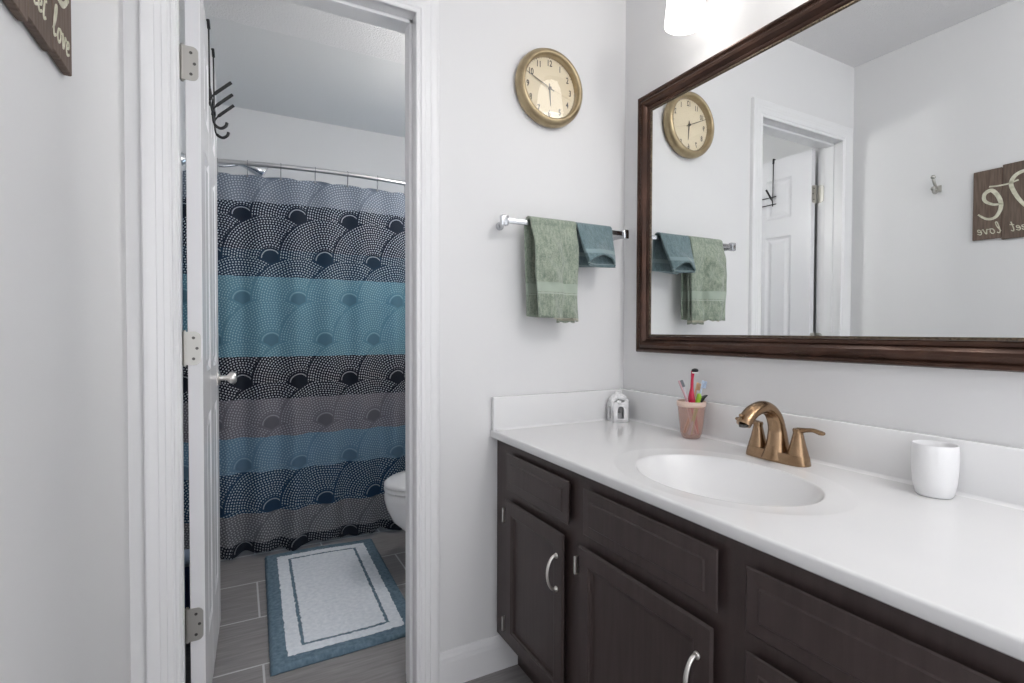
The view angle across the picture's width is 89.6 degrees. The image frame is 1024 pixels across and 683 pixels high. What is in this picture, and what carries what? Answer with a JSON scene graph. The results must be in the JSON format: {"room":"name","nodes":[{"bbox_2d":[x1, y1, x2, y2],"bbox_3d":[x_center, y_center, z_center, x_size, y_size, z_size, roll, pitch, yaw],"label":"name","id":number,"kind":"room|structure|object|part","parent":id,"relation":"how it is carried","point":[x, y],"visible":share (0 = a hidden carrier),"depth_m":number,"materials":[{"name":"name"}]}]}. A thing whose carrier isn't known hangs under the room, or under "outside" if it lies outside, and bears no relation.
{"room":"bathroom","nodes":[
{"label":"bathroom","id":0,"kind":"room"},
{"bbox_2d":[0,0,185,682],"bbox_3d":[-0.732,-0.124,0.775,0.100,2.430,4.960,0,1,-28],"label":"wall","id":1,"kind":"structure","parent":0,"point":[65,562],"depth_m":0.78,"materials":[{"name":"white paint"}]},
{"bbox_2d":[3,0,71,75],"bbox_3d":[-0.519,-0.534,0.491,0.012,0.310,0.649,0,1,-28],"label":"wooden sign","id":2,"kind":"object","parent":1,"relation":"attached to","point":[48,22],"visible":1,"depth_m":0.70,"materials":[{"name":"brown wood"}]},
{"bbox_2d":[218,164,268,176],"bbox_3d":[-1.486,-0.915,2.702,0.383,0.086,0.080,0,1,-28],"label":"shower fixture","id":3,"kind":"object","parent":1,"relation":"attached to","point":[259,171],"visible":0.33,"depth_m":2.74,"materials":[{"name":"silver metal"}]},
{"bbox_3d":[-1.549,-0.922,2.669,0.242,0.040,0.016,0,1,-28],"label":"arm","id":4,"kind":"part","parent":3,"relation":"part of","materials":[{"name":"silver metal"}]},
{"bbox_2d":[181,152,404,185],"bbox_3d":[-0.882,-0.871,2.752,1.497,0.064,0.173,0,1,-28],"label":"shower rod","id":5,"kind":"object","parent":1,"relation":"attached to","point":[183,156],"visible":0.56,"depth_m":2.58,"materials":[{"name":"grey metal"}]},
{"bbox_2d":[179,0,404,63],"bbox_3d":[-0.704,-1.389,2.462,1.748,0.088,1.960,0,1,-28],"label":"ceiling","id":6,"kind":"structure","parent":0,"point":[279,16],"depth_m":2.18,"materials":[{"name":"white paint"}]},
{"bbox_2d":[216,104,404,192],"bbox_3d":[-1.143,-0.162,3.308,1.748,2.402,0.100,0,1,-28],"label":"wall","id":7,"kind":"structure","parent":0,"point":[258,136],"depth_m":3.17,"materials":[{"name":"white paint"}]},
{"bbox_2d":[179,8,404,137],"bbox_3d":[-0.911,-1.352,2.822,1.518,0.001,0.930,0,1,-28],"label":"ceiling","id":8,"kind":"structure","parent":7,"relation":"attached to","point":[268,71],"depth_m":2.65,"materials":[{"name":"white paint"}]},
{"bbox_2d":[185,527,532,682],"bbox_3d":[-0.007,1.110,1.186,1.748,0.050,4.960,0,1,-28],"label":"floor","id":9,"kind":"structure","parent":0,"point":[242,653],"depth_m":1.82,"materials":[{"name":"grey tile"}]},
{"bbox_2d":[184,549,189,608],"bbox_3d":[-1.215,0.930,1.900,0.080,0.275,0.142,0,1,-28],"label":"storage box","id":10,"kind":"object","parent":9,"relation":"on","point":[187,551],"visible":0.02,"depth_m":1.85,"materials":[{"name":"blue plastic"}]},
{"bbox_3d":[-1.215,0.799,1.897,0.080,0.013,0.142,0,1,-28],"label":"lid","id":11,"kind":"part","parent":10,"relation":"part of","materials":[{"name":"plastic"}]},
{"bbox_2d":[264,539,405,676],"bbox_3d":[-0.759,1.052,2.193,0.536,0.020,0.970,0,1,-28],"label":"bath mat","id":12,"kind":"object","parent":9,"relation":"on","point":[326,602],"visible":0.99,"depth_m":2.06,"materials":[{"name":"white fabric"}]},
{"bbox_2d":[384,471,405,530],"bbox_3d":[-0.269,0.666,2.476,0.687,0.785,0.440,0,1,-28],"label":"toilet","id":13,"kind":"object","parent":9,"relation":"on","point":[394,485],"visible":0.12,"depth_m":2.28,"materials":[{"name":"white ceramic"}]},
{"bbox_3d":[-0.360,0.664,2.427,0.480,0.018,0.376,0,1,-28],"label":"seat","id":14,"kind":"part","parent":13,"relation":"part of","materials":[{"name":"white ceramic"}]},
{"bbox_3d":[-0.360,0.637,2.427,0.480,0.030,0.376,0,1,-28],"label":"lid","id":15,"kind":"part","parent":13,"relation":"part of","materials":[{"name":"white ceramic"}]},
{"bbox_3d":[-0.340,0.868,2.442,0.523,0.382,0.372,0,1,-28],"label":"bowl","id":16,"kind":"part","parent":13,"relation":"part of","materials":[{"name":"white ceramic"}]},
{"bbox_2d":[497,440,1023,682],"bbox_3d":[0.479,0.704,1.191,0.571,0.764,1.367,0,1,-28],"label":"vanity cabinet","id":17,"kind":"object","parent":9,"relation":"on","point":[597,582],"visible":1,"depth_m":1.00,"materials":[{"name":"brown wood"}]},
{"bbox_3d":[0.060,0.709,1.459,0.018,0.442,0.323,0,1,-28],"label":"door","id":18,"kind":"part","parent":17,"relation":"part of","materials":[{"name":"brown wood"}]},
{"bbox_3d":[0.066,0.402,1.442,0.020,0.112,0.339,0,1,-28],"label":"drawer","id":19,"kind":"part","parent":17,"relation":"part of","materials":[{"name":"brown wood"}]},
{"bbox_3d":[0.102,0.596,1.326,0.034,0.101,0.015,0,1,-28],"label":"handle","id":20,"kind":"part","parent":17,"relation":"part of","materials":[{"name":"silver metal"}]},
{"bbox_3d":[0.260,0.717,1.081,0.018,0.442,0.401,0,1,-28],"label":"door","id":21,"kind":"part","parent":17,"relation":"part of","materials":[{"name":"brown wood"}]},
{"bbox_3d":[0.267,0.410,1.065,0.020,0.112,0.393,0,1,-28],"label":"drawer","id":22,"kind":"part","parent":17,"relation":"part of","materials":[{"name":"brown wood"}]},
{"bbox_3d":[0.319,0.605,0.918,0.034,0.101,0.015,0,1,-28],"label":"handle","id":23,"kind":"part","parent":17,"relation":"part of","materials":[{"name":"silver metal"}]},
{"bbox_2d":[490,388,1023,661],"bbox_3d":[0.496,0.310,1.182,0.547,0.244,1.386,0,1,-28],"label":"countertop","id":24,"kind":"structure","parent":17,"relation":"on","point":[855,519],"depth_m":0.99,"materials":[{"name":"white stone"}]},
{"bbox_2d":[607,392,628,422],"bbox_3d":[0.376,0.230,1.833,0.070,0.104,0.071,0,1,-16],"label":"house","id":25,"kind":"object","parent":24,"relation":"on","point":[618,403],"visible":1,"depth_m":1.81,"materials":[{"name":"white ceramic"}]},
{"bbox_2d":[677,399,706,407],"bbox_3d":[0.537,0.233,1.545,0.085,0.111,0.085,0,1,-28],"label":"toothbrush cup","id":26,"kind":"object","parent":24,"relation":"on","point":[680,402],"visible":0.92,"depth_m":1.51,"materials":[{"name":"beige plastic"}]},
{"bbox_2d":[679,386,693,433],"bbox_3d":[0.527,0.197,1.556,0.053,0.163,0.009,0,1,0],"label":"toothbrush","id":27,"kind":"object","parent":26,"relation":"in","point":[679,386],"visible":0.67,"depth_m":1.55,"materials":[{"name":"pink plastic"}]},
{"bbox_2d":[678,380,697,434],"bbox_3d":[0.525,0.196,1.540,0.060,0.164,0.009,0,1,0],"label":"toothbrush","id":28,"kind":"object","parent":26,"relation":"in","point":[681,382],"visible":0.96,"depth_m":1.54,"materials":[{"name":"pink plastic"}]},
{"bbox_2d":[683,382,700,432],"bbox_3d":[0.545,0.201,1.560,0.052,0.155,0.013,0,1,14],"label":"toothbrush","id":29,"kind":"object","parent":26,"relation":"in","point":[697,383],"visible":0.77,"depth_m":1.56,"materials":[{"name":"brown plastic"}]},
{"bbox_3d":[0.538,0.212,1.561,0.038,0.132,0.008,0,1,10],"label":"handle","id":30,"kind":"part","parent":29,"relation":"part of","materials":[{"name":"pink plastic"}]},
{"bbox_2d":[688,368,698,433],"bbox_3d":[0.543,0.179,1.540,0.032,0.198,0.023,0,1,9],"label":"toothbrush","id":31,"kind":"object","parent":26,"relation":"in","point":[691,398],"visible":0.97,"depth_m":1.54,"materials":[{"name":"red plastic"}]},
{"bbox_2d":[688,380,706,434],"bbox_3d":[0.552,0.197,1.536,0.057,0.163,0.015,0,1,-1],"label":"toothbrush","id":32,"kind":"object","parent":26,"relation":"in","point":[702,384],"visible":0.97,"depth_m":1.53,"materials":[{"name":"blue plastic"}]},
{"bbox_3d":[0.545,0.209,1.535,0.044,0.140,0.008,0,1,-8],"label":"handle","id":33,"kind":"part","parent":32,"relation":"part of","materials":[{"name":"green plastic"}]},
{"bbox_2d":[691,393,707,434],"bbox_3d":[0.553,0.216,1.533,0.054,0.125,0.015,0,1,14],"label":"toothbrush","id":34,"kind":"object","parent":26,"relation":"in","point":[699,398],"visible":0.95,"depth_m":1.53,"materials":[{"name":"green plastic"}]},
{"bbox_3d":[0.545,0.216,1.535,0.036,0.125,0.015,1,1,17],"label":"handle","id":35,"kind":"part","parent":34,"relation":"part of","materials":[{"name":"green plastic"}]},
{"bbox_2d":[735,401,825,467],"bbox_3d":[0.643,0.219,1.286,0.189,0.151,0.188,0,1,11],"label":"faucet","id":36,"kind":"object","parent":24,"relation":"on","point":[776,448],"visible":1,"depth_m":1.25,"materials":[{"name":"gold metal"}]},
{"bbox_3d":[0.635,0.237,1.332,0.047,0.064,0.047,0,1,-28],"label":"handle","id":37,"kind":"part","parent":36,"relation":"part of","materials":[{"name":"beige metal"}]},
{"bbox_3d":[0.616,0.220,1.260,0.174,0.151,0.072,0,1,-28],"label":"spout","id":38,"kind":"part","parent":36,"relation":"part of","materials":[{"name":"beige metal"}]},
{"bbox_3d":[0.660,0.281,1.285,0.058,0.026,0.162,0,1,-28],"label":"plate","id":39,"kind":"part","parent":36,"relation":"part of","materials":[{"name":"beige metal"}]},
{"bbox_3d":[0.686,0.240,1.237,0.047,0.064,0.047,0,1,-28],"label":"handle","id":40,"kind":"part","parent":36,"relation":"part of","materials":[{"name":"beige metal"}]},
{"bbox_3d":[0.698,0.212,1.208,0.020,0.019,0.066,0,1,-24],"label":"lever","id":41,"kind":"part","parent":36,"relation":"part of","materials":[{"name":"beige metal"}]},
{"bbox_2d":[911,440,959,498],"bbox_3d":[0.826,0.249,1.008,0.074,0.100,0.074,0,1,-28],"label":"tumbler","id":42,"kind":"object","parent":24,"relation":"on","point":[935,465],"visible":1,"depth_m":0.98,"materials":[{"name":"white ceramic"}]},
{"bbox_3d":[0.464,0.603,0.696,0.020,0.195,0.341,0,1,-28],"label":"drawer","id":43,"kind":"part","parent":17,"relation":"part of","materials":[{"name":"brown wood"}]},
{"bbox_3d":[0.464,0.421,0.692,0.020,0.109,0.341,0,1,-28],"label":"drawer","id":44,"kind":"part","parent":17,"relation":"part of","materials":[{"name":"brown wood"}]},
{"bbox_2d":[123,0,625,682],"bbox_3d":[-0.273,-0.140,1.616,1.498,2.430,0.115,0,1,-28],"label":"wall","id":45,"kind":"structure","parent":0,"point":[495,160],"depth_m":1.66,"materials":[{"name":"white paint"}]},
{"bbox_2d":[179,0,236,682],"bbox_3d":[-0.953,0.046,1.647,0.100,2.026,0.638,0,1,-25],"label":"door","id":46,"kind":"structure","parent":45,"relation":"in","point":[200,352],"depth_m":1.40,"materials":[{"name":"white paint"}]},
{"bbox_2d":[206,19,234,138],"bbox_3d":[-0.953,-0.827,1.650,0.114,0.295,0.230,0,1,-28],"label":"hook rack","id":47,"kind":"object","parent":46,"relation":"hanging from","point":[212,105],"visible":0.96,"depth_m":1.65,"materials":[{"name":"black metal"}]},
{"bbox_3d":[-0.957,-0.727,1.650,0.005,0.005,0.230,0,1,-26],"label":"rail","id":48,"kind":"part","parent":47,"relation":"part of","materials":[{"name":"black metal"}]},
{"bbox_3d":[-1.043,0.133,1.889,0.063,0.056,0.056,0,1,-28],"label":"knob","id":49,"kind":"part","parent":46,"relation":"part of","materials":[{"name":"silver metal"}]},
{"bbox_2d":[139,0,438,682],"bbox_3d":[-0.549,0.020,1.397,0.741,2.118,0.018,0,1,-28],"label":"trim","id":50,"kind":"structure","parent":45,"relation":"attached to","point":[157,66],"depth_m":1.25,"materials":[{"name":"white paint"}]},
{"bbox_2d":[175,0,415,682],"bbox_3d":[-0.582,0.045,1.456,0.644,2.065,0.119,0,1,-28],"label":"trim","id":51,"kind":"structure","parent":45,"relation":"attached to","point":[374,13],"depth_m":1.56,"materials":[{"name":"white paint"}]},
{"bbox_2d":[439,634,517,682],"bbox_3d":[0.093,1.018,1.763,0.728,0.112,0.012,0,1,-28],"label":"baseboard","id":52,"kind":"structure","parent":45,"relation":"attached to","point":[470,661],"depth_m":1.65,"materials":[{"name":"white paint"}]},
{"bbox_2d":[515,48,582,127],"bbox_3d":[0.127,-0.847,1.723,0.257,0.257,0.042,0,1,-28],"label":"wall clock","id":53,"kind":"object","parent":45,"relation":"attached to","point":[548,87],"visible":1,"depth_m":1.72,"materials":[{"name":"gold metal"}]},
{"bbox_2d":[496,215,628,240],"bbox_3d":[0.174,-0.377,1.738,0.504,0.034,0.078,0,1,-28],"label":"towel bar","id":54,"kind":"object","parent":45,"relation":"attached to","point":[505,220],"visible":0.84,"depth_m":1.63,"materials":[{"name":"grey metal"}]},
{"bbox_3d":[-0.031,-0.375,1.630,0.027,0.034,0.085,0,1,-14],"label":"mounting post","id":55,"kind":"part","parent":54,"relation":"part of","materials":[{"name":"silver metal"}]},
{"bbox_2d":[524,216,578,322],"bbox_3d":[0.136,-0.230,1.664,0.176,0.339,0.102,0,1,-28],"label":"hand towel","id":56,"kind":"object","parent":54,"relation":"hanging from","point":[551,246],"visible":1,"depth_m":1.66,"materials":[{"name":"green fabric"}]},
{"bbox_3d":[0.188,-0.378,1.713,0.500,0.016,0.012,0,1,-28],"label":"rail","id":57,"kind":"part","parent":54,"relation":"part of","materials":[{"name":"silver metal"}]},
{"bbox_2d":[576,222,615,267],"bbox_3d":[0.283,-0.323,1.732,0.146,0.152,0.111,0,1,-28],"label":"washcloth","id":58,"kind":"object","parent":54,"relation":"hanging from","point":[596,246],"visible":0.92,"depth_m":1.73,"materials":[{"name":"teal fabric"}]},
{"bbox_3d":[0.381,-0.378,1.849,0.027,0.034,0.082,-1,1,-37],"label":"mounting post","id":59,"kind":"part","parent":54,"relation":"part of","materials":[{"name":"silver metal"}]},
{"bbox_2d":[623,0,1023,447],"bbox_3d":[0.702,-0.135,1.536,0.150,2.430,4.960,0,1,-28],"label":"wall","id":60,"kind":"structure","parent":0,"point":[984,406],"depth_m":1.40,"materials":[{"name":"white paint"}]},
{"bbox_2d":[664,0,705,34],"bbox_3d":[0.672,-1.010,1.230,0.177,0.200,0.780,0,1,-28],"label":"vanity light","id":61,"kind":"object","parent":60,"relation":"attached to","point":[682,17],"visible":1,"depth_m":1.50,"materials":[{"name":"white glass"}]},
{"bbox_2d":[621,388,1023,510],"bbox_3d":[0.727,0.242,1.303,0.026,0.110,1.386,0,1,-28],"label":"backsplash","id":62,"kind":"structure","parent":60,"relation":"attached to","point":[990,473],"depth_m":1.17,"materials":[{"name":"white stone"}]},
{"bbox_2d":[636,0,1023,372],"bbox_3d":[0.731,-0.395,1.281,0.033,0.885,1.212,0,1,-28],"label":"wall mirror","id":63,"kind":"object","parent":60,"relation":"attached to","point":[841,181],"visible":1,"depth_m":1.20,"materials":[{"name":"brown mirror"}]},
{"bbox_3d":[-1.416,-0.841,2.478,0.011,0.084,0.032,0,1,-28],"label":"curtain ring","id":64,"kind":"object","parent":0,"visible":0},
{"bbox_2d":[183,170,404,559],"bbox_3d":[-0.879,0.111,2.742,1.473,1.856,0.163,0,1,-28],"label":"shower curtain","id":65,"kind":"object","parent":64,"relation":"hanging from","point":[311,275],"visible":0.56,"depth_m":2.61,"materials":[{"name":"fabric"}]}
]}

